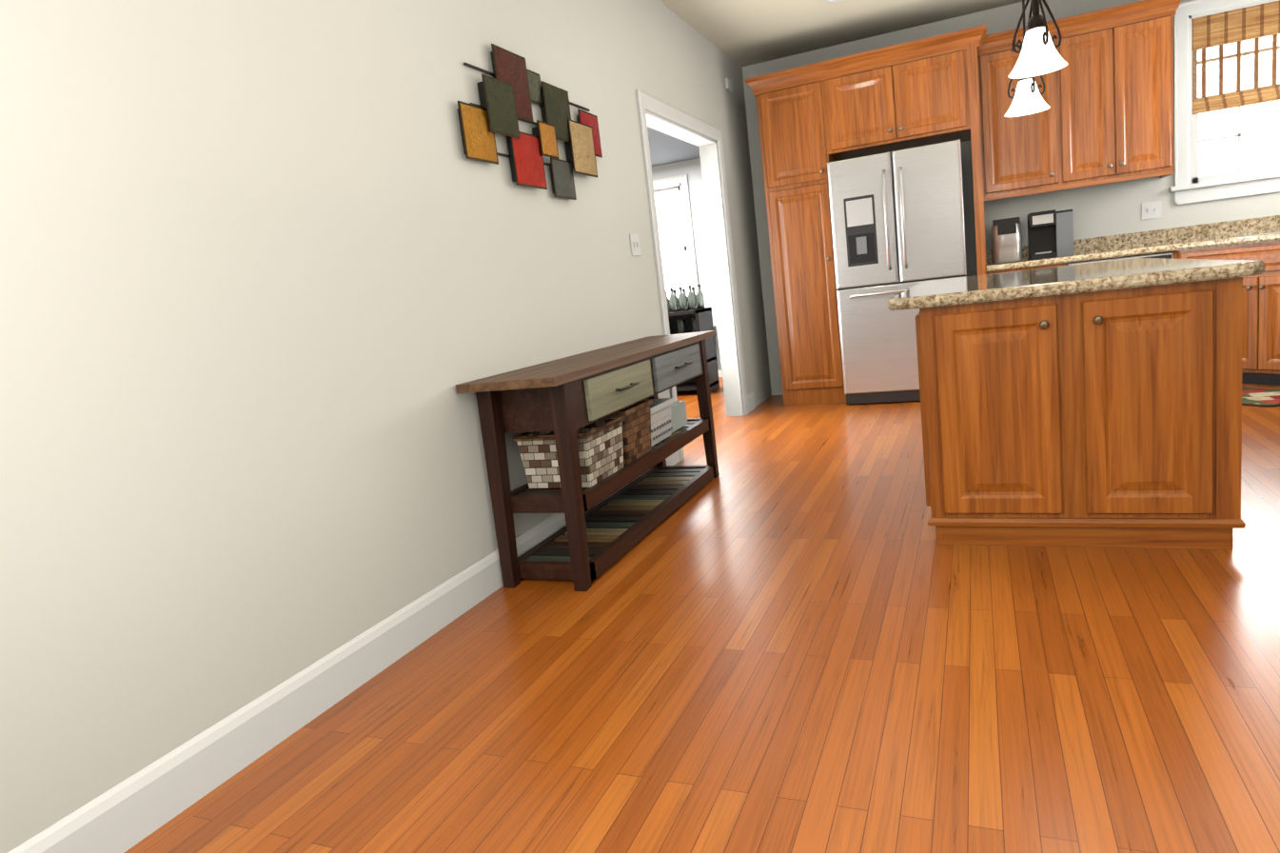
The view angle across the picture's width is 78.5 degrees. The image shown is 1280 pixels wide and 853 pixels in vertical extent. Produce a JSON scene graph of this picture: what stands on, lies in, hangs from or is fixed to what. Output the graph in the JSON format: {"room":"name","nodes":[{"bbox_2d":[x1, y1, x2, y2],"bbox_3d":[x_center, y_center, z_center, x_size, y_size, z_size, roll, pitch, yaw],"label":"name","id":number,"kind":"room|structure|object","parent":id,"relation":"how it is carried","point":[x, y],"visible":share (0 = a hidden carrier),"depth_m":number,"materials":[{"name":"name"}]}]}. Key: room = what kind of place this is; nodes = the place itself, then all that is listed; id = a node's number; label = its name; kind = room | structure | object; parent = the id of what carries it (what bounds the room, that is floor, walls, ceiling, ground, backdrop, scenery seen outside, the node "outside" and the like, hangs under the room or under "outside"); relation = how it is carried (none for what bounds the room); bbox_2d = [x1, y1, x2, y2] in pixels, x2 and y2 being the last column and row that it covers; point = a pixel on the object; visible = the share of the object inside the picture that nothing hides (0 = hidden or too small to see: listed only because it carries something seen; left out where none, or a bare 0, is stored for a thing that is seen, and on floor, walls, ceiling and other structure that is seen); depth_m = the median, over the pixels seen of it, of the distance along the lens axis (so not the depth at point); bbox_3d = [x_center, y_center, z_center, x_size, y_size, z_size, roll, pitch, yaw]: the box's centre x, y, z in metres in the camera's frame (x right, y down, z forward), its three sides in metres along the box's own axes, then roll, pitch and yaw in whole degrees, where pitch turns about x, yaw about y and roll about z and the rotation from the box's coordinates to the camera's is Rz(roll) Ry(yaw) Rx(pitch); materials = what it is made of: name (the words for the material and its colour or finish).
{"room":"kitchen","nodes":[
{"label":"kitchen","id":0,"kind":"room"},
{"bbox_2d":[0,0,771,852],"bbox_3d":[-0.595,-0.816,3.071,0.120,2.732,8.000,-3,10,24],"label":"wall","id":1,"kind":"structure","parent":0,"point":[280,280],"depth_m":2.00,"materials":[{"name":"paint"}]},
{"bbox_2d":[7,391,755,852],"bbox_3d":[-0.499,0.514,2.979,0.016,0.135,7.360,-3,10,24],"label":"baseboard","id":2,"kind":"structure","parent":1,"relation":"attached to","point":[135,808],"depth_m":1.94,"materials":[{"name":"white"}]},
{"bbox_2d":[457,43,602,199],"bbox_3d":[-0.411,-1.252,3.304,0.063,0.546,1.176,-3,10,24],"label":"panels","id":3,"kind":"object","parent":1,"relation":"attached to","point":[512,89],"visible":1,"depth_m":3.18,"materials":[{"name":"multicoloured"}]},
{"bbox_2d":[629,233,640,255],"bbox_3d":[-0.023,-0.982,4.233,0.011,0.115,0.115,-3,10,24],"label":"switch plate","id":4,"kind":"object","parent":1,"relation":"attached to","point":[635,245],"visible":1,"depth_m":4.22,"materials":[{"name":"white plastic"}]},
{"bbox_2d":[635,89,748,460],"bbox_3d":[0.352,-0.983,5.248,0.152,2.118,1.576,-3,10,24],"label":"door frame","id":5,"kind":"structure","parent":1,"relation":"attached to","point":[661,116],"depth_m":5.77,"materials":[{"name":"white wood"}]},
{"bbox_2d":[725,77,732,92],"bbox_3d":[0.683,-2.623,6.011,0.023,0.080,0.120,-3,10,24],"label":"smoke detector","id":6,"kind":"object","parent":1,"relation":"attached to","point":[728,85],"visible":1,"depth_m":5.98,"materials":[{"name":"white plastic"}]},
{"bbox_2d":[647,126,700,166],"bbox_3d":[-1.495,-2.574,6.451,4.080,0.352,6.500,-3,10,24],"label":"ceiling","id":7,"kind":"structure","parent":0,"point":[665,148],"depth_m":8.28,"materials":[{"name":"paint"}]},
{"bbox_2d":[651,157,721,370],"bbox_3d":[-0.018,-1.989,9.621,4.200,2.732,0.120,-3,10,24],"label":"wall","id":8,"kind":"structure","parent":0,"point":[691,168],"depth_m":9.18,"materials":[{"name":"paint"}]},
{"bbox_2d":[652,174,698,298],"bbox_3d":[0.208,-2.087,9.474,1.050,1.690,0.177,-3,10,24],"label":"sunroom window","id":9,"kind":"structure","parent":8,"relation":"in","point":[674,215],"depth_m":9.39,"materials":[{"name":"white glass"}]},
{"bbox_2d":[124,376,1279,852],"bbox_3d":[-0.059,0.401,3.931,8.470,0.060,9.720,-3,10,24],"label":"floor","id":10,"kind":"structure","parent":0,"point":[793,628],"depth_m":1.91,"materials":[{"name":"brown wood"}]},
{"bbox_2d":[455,330,719,590],"bbox_3d":[-0.068,0.050,3.497,0.407,0.772,1.770,-3,10,24],"label":"console table","id":11,"kind":"object","parent":10,"relation":"on","point":[564,399],"visible":0.88,"depth_m":2.95,"materials":[{"name":"brown wood"}]},
{"bbox_2d":[512,415,625,488],"bbox_3d":[-0.257,0.099,3.051,0.309,0.206,0.346,-3,10,24],"label":"basket","id":12,"kind":"object","parent":11,"relation":"on","point":[600,447],"visible":0.67,"depth_m":2.94,"materials":[{"name":"wicker"}]},
{"bbox_2d":[606,398,652,464],"bbox_3d":[-0.131,0.026,3.347,0.309,0.221,0.296,-3,10,24],"label":"basket","id":13,"kind":"object","parent":11,"relation":"on","point":[637,433],"visible":0.38,"depth_m":3.27,"materials":[{"name":"brown wicker"}]},
{"bbox_2d":[648,397,673,446],"bbox_3d":[-0.019,-0.014,3.645,0.279,0.174,0.316,-3,10,24],"label":"plastic bin","id":14,"kind":"object","parent":11,"relation":"on","point":[661,427],"visible":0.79,"depth_m":3.61,"materials":[{"name":"white plastic"}]},
{"bbox_2d":[663,397,687,433],"bbox_3d":[0.096,-0.058,3.914,0.203,0.145,0.230,-3,10,24],"label":"tissue box","id":15,"kind":"object","parent":11,"relation":"on","point":[679,415],"visible":0.21,"depth_m":3.89,"materials":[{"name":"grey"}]},
{"bbox_2d":[665,284,719,392],"bbox_3d":[0.287,-0.832,7.694,0.800,1.031,0.420,-3,10,24],"label":"bar cabinet","id":16,"kind":"object","parent":10,"relation":"on","point":[690,312],"visible":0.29,"depth_m":7.57,"materials":[{"name":"black wood"}]},
{"bbox_2d":[751,72,846,406],"bbox_3d":[1.342,-1.401,6.196,0.490,2.390,0.638,-3,10,24],"label":"tall cabinet","id":17,"kind":"object","parent":10,"relation":"on","point":[793,115],"depth_m":5.90,"materials":[{"name":"brown wood"}]},
{"bbox_2d":[827,138,966,404],"bbox_3d":[1.967,-1.102,5.859,0.884,1.768,0.810,-3,10,24],"label":"refrigerator","id":18,"kind":"object","parent":10,"relation":"on","point":[897,222],"visible":0.88,"depth_m":5.55,"materials":[{"name":"grey metal"}]},
{"bbox_2d":[905,269,1264,549],"bbox_3d":[1.770,-0.184,3.339,0.983,0.848,1.879,-3,10,24],"label":"kitchen island","id":19,"kind":"object","parent":10,"relation":"on","point":[1094,404],"depth_m":2.52,"materials":[{"name":"brown wood"}]},
{"bbox_2d":[886,257,1265,310],"bbox_3d":[1.691,-0.626,3.328,1.051,0.040,1.963,-3,10,24],"label":"island countertop","id":20,"kind":"structure","parent":19,"relation":"on","point":[1124,271],"depth_m":2.62,"materials":[{"name":"beige stone"}]},
{"bbox_2d":[1168,230,1279,388],"bbox_3d":[3.940,-0.681,4.536,1.293,0.915,0.685,-3,10,24],"label":"base cabinet","id":21,"kind":"object","parent":10,"relation":"on","point":[1261,292],"depth_m":4.65,"materials":[{"name":"brown wood"}]},
{"bbox_2d":[1066,252,1173,265],"bbox_3d":[3.298,-0.736,5.449,0.596,0.865,0.651,-3,10,24],"label":"dishwasher","id":22,"kind":"object","parent":21,"relation":"in","point":[1167,255],"visible":0.04,"depth_m":5.13,"materials":[{"name":"grey metal"}]},
{"bbox_2d":[986,234,1279,274],"bbox_3d":[2.992,-0.883,3.760,2.390,0.040,3.968,-3,10,24],"label":"countertop","id":23,"kind":"structure","parent":21,"relation":"on","point":[1266,248],"depth_m":4.90,"materials":[{"name":"beige stone"}]},
{"bbox_2d":[991,216,1022,263],"bbox_3d":[2.667,-1.350,5.698,0.190,0.310,0.221,-3,10,24],"label":"boiler","id":24,"kind":"object","parent":23,"relation":"on","point":[1006,237],"visible":1,"depth_m":5.61,"materials":[{"name":"silver metal"}]},
{"bbox_2d":[1027,209,1073,259],"bbox_3d":[2.933,-1.372,5.595,0.270,0.325,0.276,-3,10,24],"label":"coffee maker","id":25,"kind":"object","parent":23,"relation":"on","point":[1050,233],"visible":1,"depth_m":5.51,"materials":[{"name":"black plastic"}]},
{"bbox_2d":[1241,387,1279,407],"bbox_3d":[3.482,-0.191,4.687,0.468,0.011,0.808,-11,10,-21],"label":"area rug","id":26,"kind":"object","parent":10,"relation":"on","point":[1261,397],"visible":0.33,"depth_m":4.46,"materials":[{"name":"multicoloured fabric"}]},
{"bbox_2d":[659,0,1026,67],"bbox_3d":[1.194,-2.284,1.986,4.390,0.080,8.240,-3,10,24],"label":"ceiling","id":27,"kind":"structure","parent":0,"point":[741,33],"depth_m":5.51,"materials":[{"name":"paint"}]},
{"bbox_2d":[822,0,842,2],"bbox_3d":[1.268,-2.759,5.021,0.200,0.008,0.200,-3,10,24],"label":"recessed light","id":28,"kind":"object","parent":27,"relation":"in","point":[829,1],"visible":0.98,"depth_m":5.09,"materials":[{"name":"white"}]},
{"bbox_2d":[1004,0,1050,117],"bbox_3d":[1.741,-2.009,3.561,0.192,1.106,0.192,-3,10,24],"label":"pendant light","id":29,"kind":"object","parent":27,"relation":"hanging from","point":[1027,97],"visible":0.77,"depth_m":3.60,"materials":[{"name":"white glass"}]},
{"bbox_2d":[1008,0,1067,78],"bbox_3d":[1.369,-1.825,2.732,0.192,1.106,0.192,-3,10,24],"label":"pendant light","id":30,"kind":"object","parent":27,"relation":"hanging from","point":[1039,54],"visible":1,"depth_m":2.78,"materials":[{"name":"white glass"}]},
{"bbox_2d":[742,0,1279,394],"bbox_3d":[2.920,-1.712,5.878,4.390,2.732,0.120,-3,10,24],"label":"wall","id":31,"kind":"structure","parent":0,"point":[1108,209],"depth_m":5.75,"materials":[{"name":"paint"}]},
{"bbox_2d":[824,41,972,160],"bbox_3d":[1.898,-2.335,5.754,0.961,0.545,0.638,-3,10,24],"label":"upper cabinet","id":32,"kind":"object","parent":31,"relation":"attached to","point":[924,97],"depth_m":5.47,"materials":[{"name":"brown wood"}]},
{"bbox_2d":[972,30,1063,201],"bbox_3d":[2.698,-2.179,5.603,0.494,0.990,0.357,-3,10,24],"label":"upper cabinet","id":33,"kind":"object","parent":31,"relation":"attached to","point":[1024,154],"depth_m":5.46,"materials":[{"name":"brown wood"}]},
{"bbox_2d":[1060,3,1178,190],"bbox_3d":[3.228,-2.204,5.372,0.664,0.990,0.357,-3,10,24],"label":"upper cabinet","id":34,"kind":"object","parent":31,"relation":"attached to","point":[1107,116],"depth_m":5.21,"materials":[{"name":"brown wood"}]},
{"bbox_2d":[985,215,1279,264],"bbox_3d":[3.742,-1.345,5.527,2.390,0.105,0.021,-3,10,24],"label":"backsplash","id":35,"kind":"structure","parent":31,"relation":"attached to","point":[1269,223],"depth_m":5.52,"materials":[{"name":"beige stone"}]},
{"bbox_2d":[1142,200,1161,219],"bbox_3d":[3.624,-1.530,5.545,0.120,0.115,0.011,-3,10,24],"label":"switch plate","id":36,"kind":"object","parent":31,"relation":"attached to","point":[1152,209],"visible":1,"depth_m":5.54,"materials":[{"name":"white plastic"}]},
{"bbox_2d":[1168,0,1279,204],"bbox_3d":[4.165,-2.223,5.206,1.110,1.310,0.177,-3,10,24],"label":"window","id":37,"kind":"structure","parent":31,"relation":"in","point":[1227,94],"depth_m":5.31,"materials":[{"name":"white wood"}]}
]}

